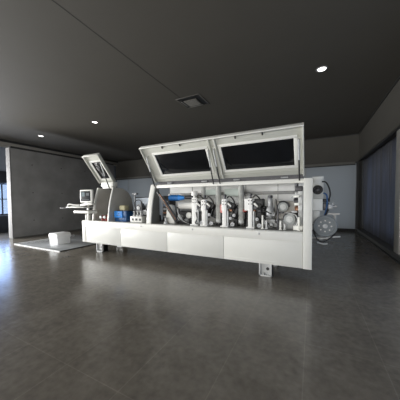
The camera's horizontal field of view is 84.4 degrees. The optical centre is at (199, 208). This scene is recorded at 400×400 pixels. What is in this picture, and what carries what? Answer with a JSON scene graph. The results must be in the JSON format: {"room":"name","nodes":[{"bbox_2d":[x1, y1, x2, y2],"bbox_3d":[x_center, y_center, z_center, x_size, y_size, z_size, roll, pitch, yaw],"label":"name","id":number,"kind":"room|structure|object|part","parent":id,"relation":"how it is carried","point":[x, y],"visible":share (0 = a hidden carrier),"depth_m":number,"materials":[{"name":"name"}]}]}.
{"room":"woodworking shop","nodes":[
{"label":"woodworking shop","id":0,"kind":"room"},
{"bbox_2d":[0,141,117,232],"bbox_3d":[-10.643,-0.968,8.895,0.550,4.500,19.300,1,2,27],"label":"wall","id":1,"kind":"structure","parent":0,"point":[4,226],"depth_m":10.84,"materials":[{"name":"paint"}]},
{"bbox_2d":[0,183,7,214],"bbox_3d":[-12.058,-0.244,6.333,0.080,1.570,11.400,1,2,27],"label":"window","id":2,"kind":"structure","parent":1,"relation":"in","point":[1,184],"depth_m":10.85,"materials":[{"name":"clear glass"}]},
{"bbox_2d":[0,139,117,162],"bbox_3d":[-10.518,-3.146,8.459,0.040,0.105,18.800,1,2,27],"label":"trim","id":3,"kind":"structure","parent":1,"relation":"attached to","point":[2,140],"depth_m":12.19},
{"bbox_2d":[5,146,113,238],"bbox_3d":[-6.574,-0.724,11.301,0.320,3.770,5.250,1,2,27],"label":"wall","id":4,"kind":"structure","parent":0,"point":[41,185],"depth_m":10.02,"materials":[{"name":"concrete"}]},
{"bbox_3d":[-6.582,-2.567,11.261,0.220,0.082,5.190,1,2,27],"label":"rail","id":5,"kind":"part","parent":4,"relation":"part of","materials":[{"name":"grey metal"}]},
{"bbox_2d":[0,230,399,399],"bbox_3d":[-3.591,1.475,5.250,16.480,0.200,19.600,1,2,27],"label":"floor","id":6,"kind":"structure","parent":0,"point":[83,323],"depth_m":2.71,"materials":[{"name":"grey tile"}]},
{"bbox_2d":[15,235,95,251],"bbox_3d":[-4.930,1.256,8.252,2.697,0.026,2.245,1,2,27],"label":"floor mat","id":7,"kind":"object","parent":6,"relation":"on","point":[76,241],"visible":0.77,"depth_m":7.67,"materials":[{"name":"white plastic"}]},
{"bbox_2d":[49,231,70,244],"bbox_3d":[-4.996,1.067,7.865,0.510,0.388,0.490,1,2,27],"label":"foam box","id":8,"kind":"object","parent":7,"relation":"on","point":[57,238],"visible":0.99,"depth_m":7.70,"materials":[{"name":"white plastic"}]},
{"bbox_3d":[-4.997,0.954,7.861,0.510,0.160,0.490,1,2,27],"label":"lid","id":9,"kind":"part","parent":8,"relation":"part of","materials":[{"name":"white plastic"}]},
{"bbox_2d":[66,122,339,277],"bbox_3d":[-0.694,-0.089,5.755,7.419,2.846,1.604,1,2,27],"label":"machine","id":10,"kind":"object","parent":6,"relation":"on","point":[246,196],"visible":1,"depth_m":4.88,"materials":[{"name":"grey paint"}]},
{"bbox_2d":[66,204,92,207],"bbox_3d":[-3.602,-0.075,6.561,0.759,0.126,0.399,1,2,27],"label":"keyboard tray","id":11,"kind":"object","parent":10,"relation":"on","point":[74,205],"depth_m":6.46,"materials":[{"name":"white paint"}]},
{"bbox_2d":[73,210,96,213],"bbox_3d":[-3.374,0.110,6.486,0.680,0.080,0.300,1,2,27],"label":"tray","id":12,"kind":"object","parent":10,"relation":"on","point":[75,211],"depth_m":6.39,"materials":[{"name":"white paint"}]},
{"bbox_3d":[-3.365,-0.353,6.546,0.520,0.380,0.070,1,2,27],"label":"control panel","id":13,"kind":"part","parent":10,"relation":"part of","materials":[{"name":"white paint"}]},
{"bbox_3d":[-3.170,-0.121,6.711,0.045,0.990,0.253,1,2,27],"label":"edge trim","id":14,"kind":"part","parent":10,"relation":"part of","materials":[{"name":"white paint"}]},
{"bbox_2d":[82,153,115,187],"bbox_3d":[-2.922,-1.043,6.386,0.634,0.956,0.643,1,2,27],"label":"hood","id":15,"kind":"object","parent":10,"relation":"attached to","point":[95,162],"depth_m":6.40,"materials":[{"name":"white paint"}]},
{"bbox_3d":[-3.069,-0.129,6.907,0.035,0.990,0.655,1,2,27],"label":"panel","id":16,"kind":"part","parent":10,"relation":"part of","materials":[{"name":"grey paint"}]},
{"bbox_3d":[-2.812,0.800,6.394,1.432,0.480,0.048,1,2,27],"label":"panel","id":17,"kind":"part","parent":10,"relation":"part of","materials":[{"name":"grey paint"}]},
{"bbox_3d":[-2.594,-0.113,6.409,0.045,0.990,0.233,1,2,27],"label":"edge trim","id":18,"kind":"part","parent":10,"relation":"part of","materials":[{"name":"white paint"}]},
{"bbox_3d":[-2.417,-0.128,6.756,0.035,0.990,0.975,1,2,27],"label":"panel","id":19,"kind":"part","parent":10,"relation":"part of","materials":[{"name":"grey paint"}]},
{"bbox_2d":[119,205,128,209],"bbox_3d":[-2.243,-0.007,6.524,0.220,0.155,0.200,1,2,27],"label":"pot","id":20,"kind":"object","parent":10,"relation":"on","point":[122,207],"depth_m":6.45,"materials":[{"name":"beige plastic"}]},
{"bbox_3d":[-1.479,0.816,5.718,1.542,0.480,0.048,1,2,27],"label":"panel","id":21,"kind":"part","parent":10,"relation":"part of","materials":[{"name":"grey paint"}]},
{"bbox_3d":[-1.268,-0.107,5.745,0.140,1.010,0.250,1,2,27],"label":"edge trim","id":22,"kind":"part","parent":10,"relation":"part of","materials":[{"name":"white paint"}]},
{"bbox_3d":[-1.235,-0.110,5.809,0.130,1.010,0.355,1,2,27],"label":"panel","id":23,"kind":"part","parent":10,"relation":"part of","materials":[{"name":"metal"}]},
{"bbox_3d":[-0.746,0.013,5.541,0.480,0.636,0.050,1,2,27],"label":"belt rail","id":24,"kind":"part","parent":10,"relation":"part of","materials":[{"name":"metal"}]},
{"bbox_3d":[-0.595,-0.263,5.655,0.460,0.150,0.150,1,2,27],"label":"milling motor","id":25,"kind":"part","parent":10,"relation":"part of","materials":[{"name":"blue paint"}]},
{"bbox_3d":[-0.859,0.494,5.405,6.132,0.180,0.099,1,2,27],"label":"rail","id":26,"kind":"part","parent":10,"relation":"part of","materials":[{"name":"white metal"}]},
{"bbox_3d":[-0.137,0.833,5.037,1.452,0.480,0.048,1,2,27],"label":"panel","id":27,"kind":"part","parent":10,"relation":"part of","materials":[{"name":"grey paint"}]},
{"bbox_2d":[95,220,302,231],"bbox_3d":[-0.596,0.410,5.913,6.120,0.035,1.090,1,2,27],"label":"conveyor track","id":28,"kind":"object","parent":10,"relation":"on","point":[161,222],"depth_m":5.03,"materials":[{"name":"metal"}]},
{"bbox_3d":[0.166,0.220,5.132,0.035,0.335,0.036,1,2,27],"label":"guide rod","id":29,"kind":"part","parent":10,"relation":"part of","materials":[{"name":"metal"}]},
{"bbox_3d":[0.383,0.085,5.263,0.252,0.320,0.190,1,2,27],"label":"motor","id":30,"kind":"part","parent":10,"relation":"part of","materials":[{"name":"black plastic"}]},
{"bbox_2d":[139,122,304,186],"bbox_3d":[0.286,-1.005,4.793,3.579,0.956,0.701,1,2,27],"label":"hood","id":31,"kind":"object","parent":10,"relation":"attached to","point":[271,155],"depth_m":4.63,"materials":[{"name":"white paint"}]},
{"bbox_3d":[0.621,0.225,4.901,0.035,0.335,0.036,1,2,27],"label":"guide rod","id":32,"kind":"part","parent":10,"relation":"part of","materials":[{"name":"metal"}]},
{"bbox_3d":[0.838,0.091,5.032,0.252,0.320,0.190,1,2,27],"label":"motor","id":33,"kind":"part","parent":10,"relation":"part of","materials":[{"name":"black plastic"}]},
{"bbox_3d":[0.859,0.232,5.129,0.160,0.360,0.160,1,2,27],"label":"spindle motor","id":34,"kind":"part","parent":10,"relation":"part of","materials":[{"name":"black plastic"}]},
{"bbox_3d":[1.082,0.235,5.016,0.160,0.360,0.160,1,2,27],"label":"spindle motor","id":35,"kind":"part","parent":10,"relation":"part of","materials":[{"name":"black plastic"}]},
{"bbox_3d":[1.133,0.232,4.641,0.035,0.335,0.036,1,2,27],"label":"guide rod","id":36,"kind":"part","parent":10,"relation":"part of","materials":[{"name":"metal"}]},
{"bbox_3d":[1.193,0.850,4.363,1.514,0.480,0.048,1,2,27],"label":"panel","id":37,"kind":"part","parent":10,"relation":"part of","materials":[{"name":"grey paint"}]},
{"bbox_3d":[1.351,0.098,4.772,0.252,0.320,0.190,1,2,27],"label":"motor","id":38,"kind":"part","parent":10,"relation":"part of","materials":[{"name":"black plastic"}]},
{"bbox_3d":[1.559,0.220,4.408,0.060,0.420,0.070,1,2,27],"label":"guide post","id":39,"kind":"part","parent":10,"relation":"part of","materials":[{"name":"grey metal"}]},
{"bbox_3d":[1.899,0.304,4.239,0.060,0.260,0.070,1,2,27],"label":"guide post","id":40,"kind":"part","parent":10,"relation":"part of","materials":[{"name":"white metal"}]},
{"bbox_3d":[1.987,0.280,4.062,0.147,1.640,0.304,1,2,27],"label":"post","id":41,"kind":"part","parent":10,"relation":"part of","materials":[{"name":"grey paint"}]},
{"bbox_2d":[314,177,321,183],"bbox_3d":[2.300,-0.532,4.303,0.140,0.120,0.070,1,2,27],"label":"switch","id":42,"kind":"object","parent":10,"relation":"attached to","point":[317,180],"depth_m":4.28,"materials":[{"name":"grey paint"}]},
{"bbox_3d":[2.299,-0.357,4.305,0.180,0.180,0.062,1,2,27],"label":"motor","id":43,"kind":"part","parent":10,"relation":"part of","materials":[{"name":"black plastic"}]},
{"bbox_3d":[2.391,0.574,4.422,0.320,0.020,0.400,1,2,27],"label":"outfeed plate","id":44,"kind":"part","parent":10,"relation":"part of","materials":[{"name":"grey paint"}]},
{"bbox_2d":[0,0,399,160],"bbox_3d":[-3.624,-3.220,5.070,16.480,0.203,19.600,1,2,27],"label":"ceiling","id":45,"kind":"structure","parent":0,"point":[123,66],"depth_m":4.94,"materials":[{"name":"grey paint"}]},
{"bbox_2d":[176,94,209,108],"bbox_3d":[-0.215,-3.198,6.641,0.800,0.056,0.720,1,2,27],"label":"ceiling vent","id":46,"kind":"object","parent":45,"relation":"in","point":[196,100],"visible":0.98,"depth_m":6.58,"materials":[{"name":"black plastic"}]},
{"bbox_3d":[-0.215,-3.193,6.686,0.440,0.026,0.400,1,2,27],"label":"panel","id":47,"kind":"part","parent":46,"relation":"part of","materials":[{"name":"white metal"}]},
{"bbox_2d":[185,100,199,105],"bbox_3d":[-0.212,-3.177,6.682,0.370,0.007,0.315,1,2,27],"label":"grille","id":48,"kind":"object","parent":46,"relation":"attached to","point":[189,102],"depth_m":6.63,"materials":[{"name":"white metal"}]},
{"bbox_2d":[316,66,327,71],"bbox_3d":[2.772,-3.160,5.014,0.250,0.012,0.250,1,2,27],"label":"recessed light","id":49,"kind":"object","parent":45,"relation":"in","point":[322,68],"visible":1,"depth_m":4.99,"materials":[{"name":"white"}]},
{"bbox_2d":[115,135,363,228],"bbox_3d":[0.744,-1.229,13.626,16.580,4.500,0.550,1,2,27],"label":"wall","id":50,"kind":"structure","parent":0,"point":[344,150],"depth_m":10.59,"materials":[{"name":"grey paint"}]},
{"bbox_3d":[-5.896,-0.728,16.883,1.188,3.100,0.012,1,2,27],"label":"frosted panel","id":51,"kind":"part","parent":50,"relation":"part of","materials":[{"name":"grey glass"}]},
{"bbox_3d":[-4.291,-0.708,16.069,2.388,3.100,0.012,1,2,27],"label":"frosted panel","id":52,"kind":"part","parent":50,"relation":"part of","materials":[{"name":"grey glass"}]},
{"bbox_3d":[-2.151,-0.681,14.984,2.388,3.100,0.012,1,2,27],"label":"frosted panel","id":53,"kind":"part","parent":50,"relation":"part of","materials":[{"name":"grey glass"}]},
{"bbox_2d":[118,164,354,179],"bbox_3d":[0.317,-2.086,13.557,15.260,0.033,0.095,1,2,27],"label":"trim","id":54,"kind":"structure","parent":50,"relation":"attached to","point":[347,164],"depth_m":10.75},
{"bbox_2d":[118,134,358,161],"bbox_3d":[0.355,-3.445,13.467,15.380,0.045,0.040,1,2,27],"label":"trim","id":55,"kind":"structure","parent":50,"relation":"attached to","point":[349,134],"depth_m":10.62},
{"bbox_3d":[6.322,-0.575,10.689,2.188,3.100,0.012,1,2,27],"label":"frosted panel","id":56,"kind":"part","parent":50,"relation":"part of","materials":[{"name":"grey glass"}]},
{"bbox_2d":[337,228,354,231],"bbox_3d":[0.429,0.956,13.720,15.380,0.130,0.050,1,2,27],"label":"baseboard","id":57,"kind":"structure","parent":50,"relation":"attached to","point":[338,229],"depth_m":10.41,"materials":[{"name":"black"}]},
{"bbox_2d":[359,80,399,254],"bbox_3d":[3.278,-0.786,1.625,0.600,4.500,18.920,1,2,27],"label":"wall","id":58,"kind":"structure","parent":0,"point":[386,119],"depth_m":6.08,"materials":[{"name":"paint"}]},
{"bbox_2d":[355,161,358,231],"bbox_3d":[7.243,-0.516,10.162,0.080,3.250,0.140,1,2,27],"label":"trim","id":59,"kind":"structure","parent":58,"relation":"attached to","point":[357,164],"depth_m":10.11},
{"bbox_2d":[363,149,378,235],"bbox_3d":[6.914,-0.577,8.941,0.098,3.125,2.531,1,2,27],"label":"curtain","id":60,"kind":"object","parent":58,"relation":"hanging from","point":[371,163],"visible":0.98,"depth_m":8.79,"materials":[{"name":"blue fabric"}]},
{"bbox_2d":[356,228,399,264],"bbox_3d":[3.273,1.378,1.707,0.635,0.170,18.900,1,2,27],"label":"baseboard","id":61,"kind":"structure","parent":58,"relation":"attached to","point":[385,247],"depth_m":6.80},
{"bbox_2d":[358,125,399,160],"bbox_3d":[2.981,-1.811,1.666,0.030,0.070,18.800,1,2,27],"label":"trim","id":62,"kind":"structure","parent":58,"relation":"attached to","point":[398,127],"depth_m":6.69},
{"bbox_2d":[358,76,399,133],"bbox_3d":[2.959,-3.008,1.627,0.040,0.045,18.800,1,2,27],"label":"trim","id":63,"kind":"structure","parent":58,"relation":"attached to","point":[398,79],"depth_m":6.58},
{"bbox_2d":[377,136,396,246],"bbox_3d":[5.774,-0.483,6.694,0.098,3.125,2.475,1,2,27],"label":"curtain","id":64,"kind":"object","parent":58,"relation":"hanging from","point":[386,172],"visible":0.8,"depth_m":6.88,"materials":[{"name":"grey fabric"}]}
]}

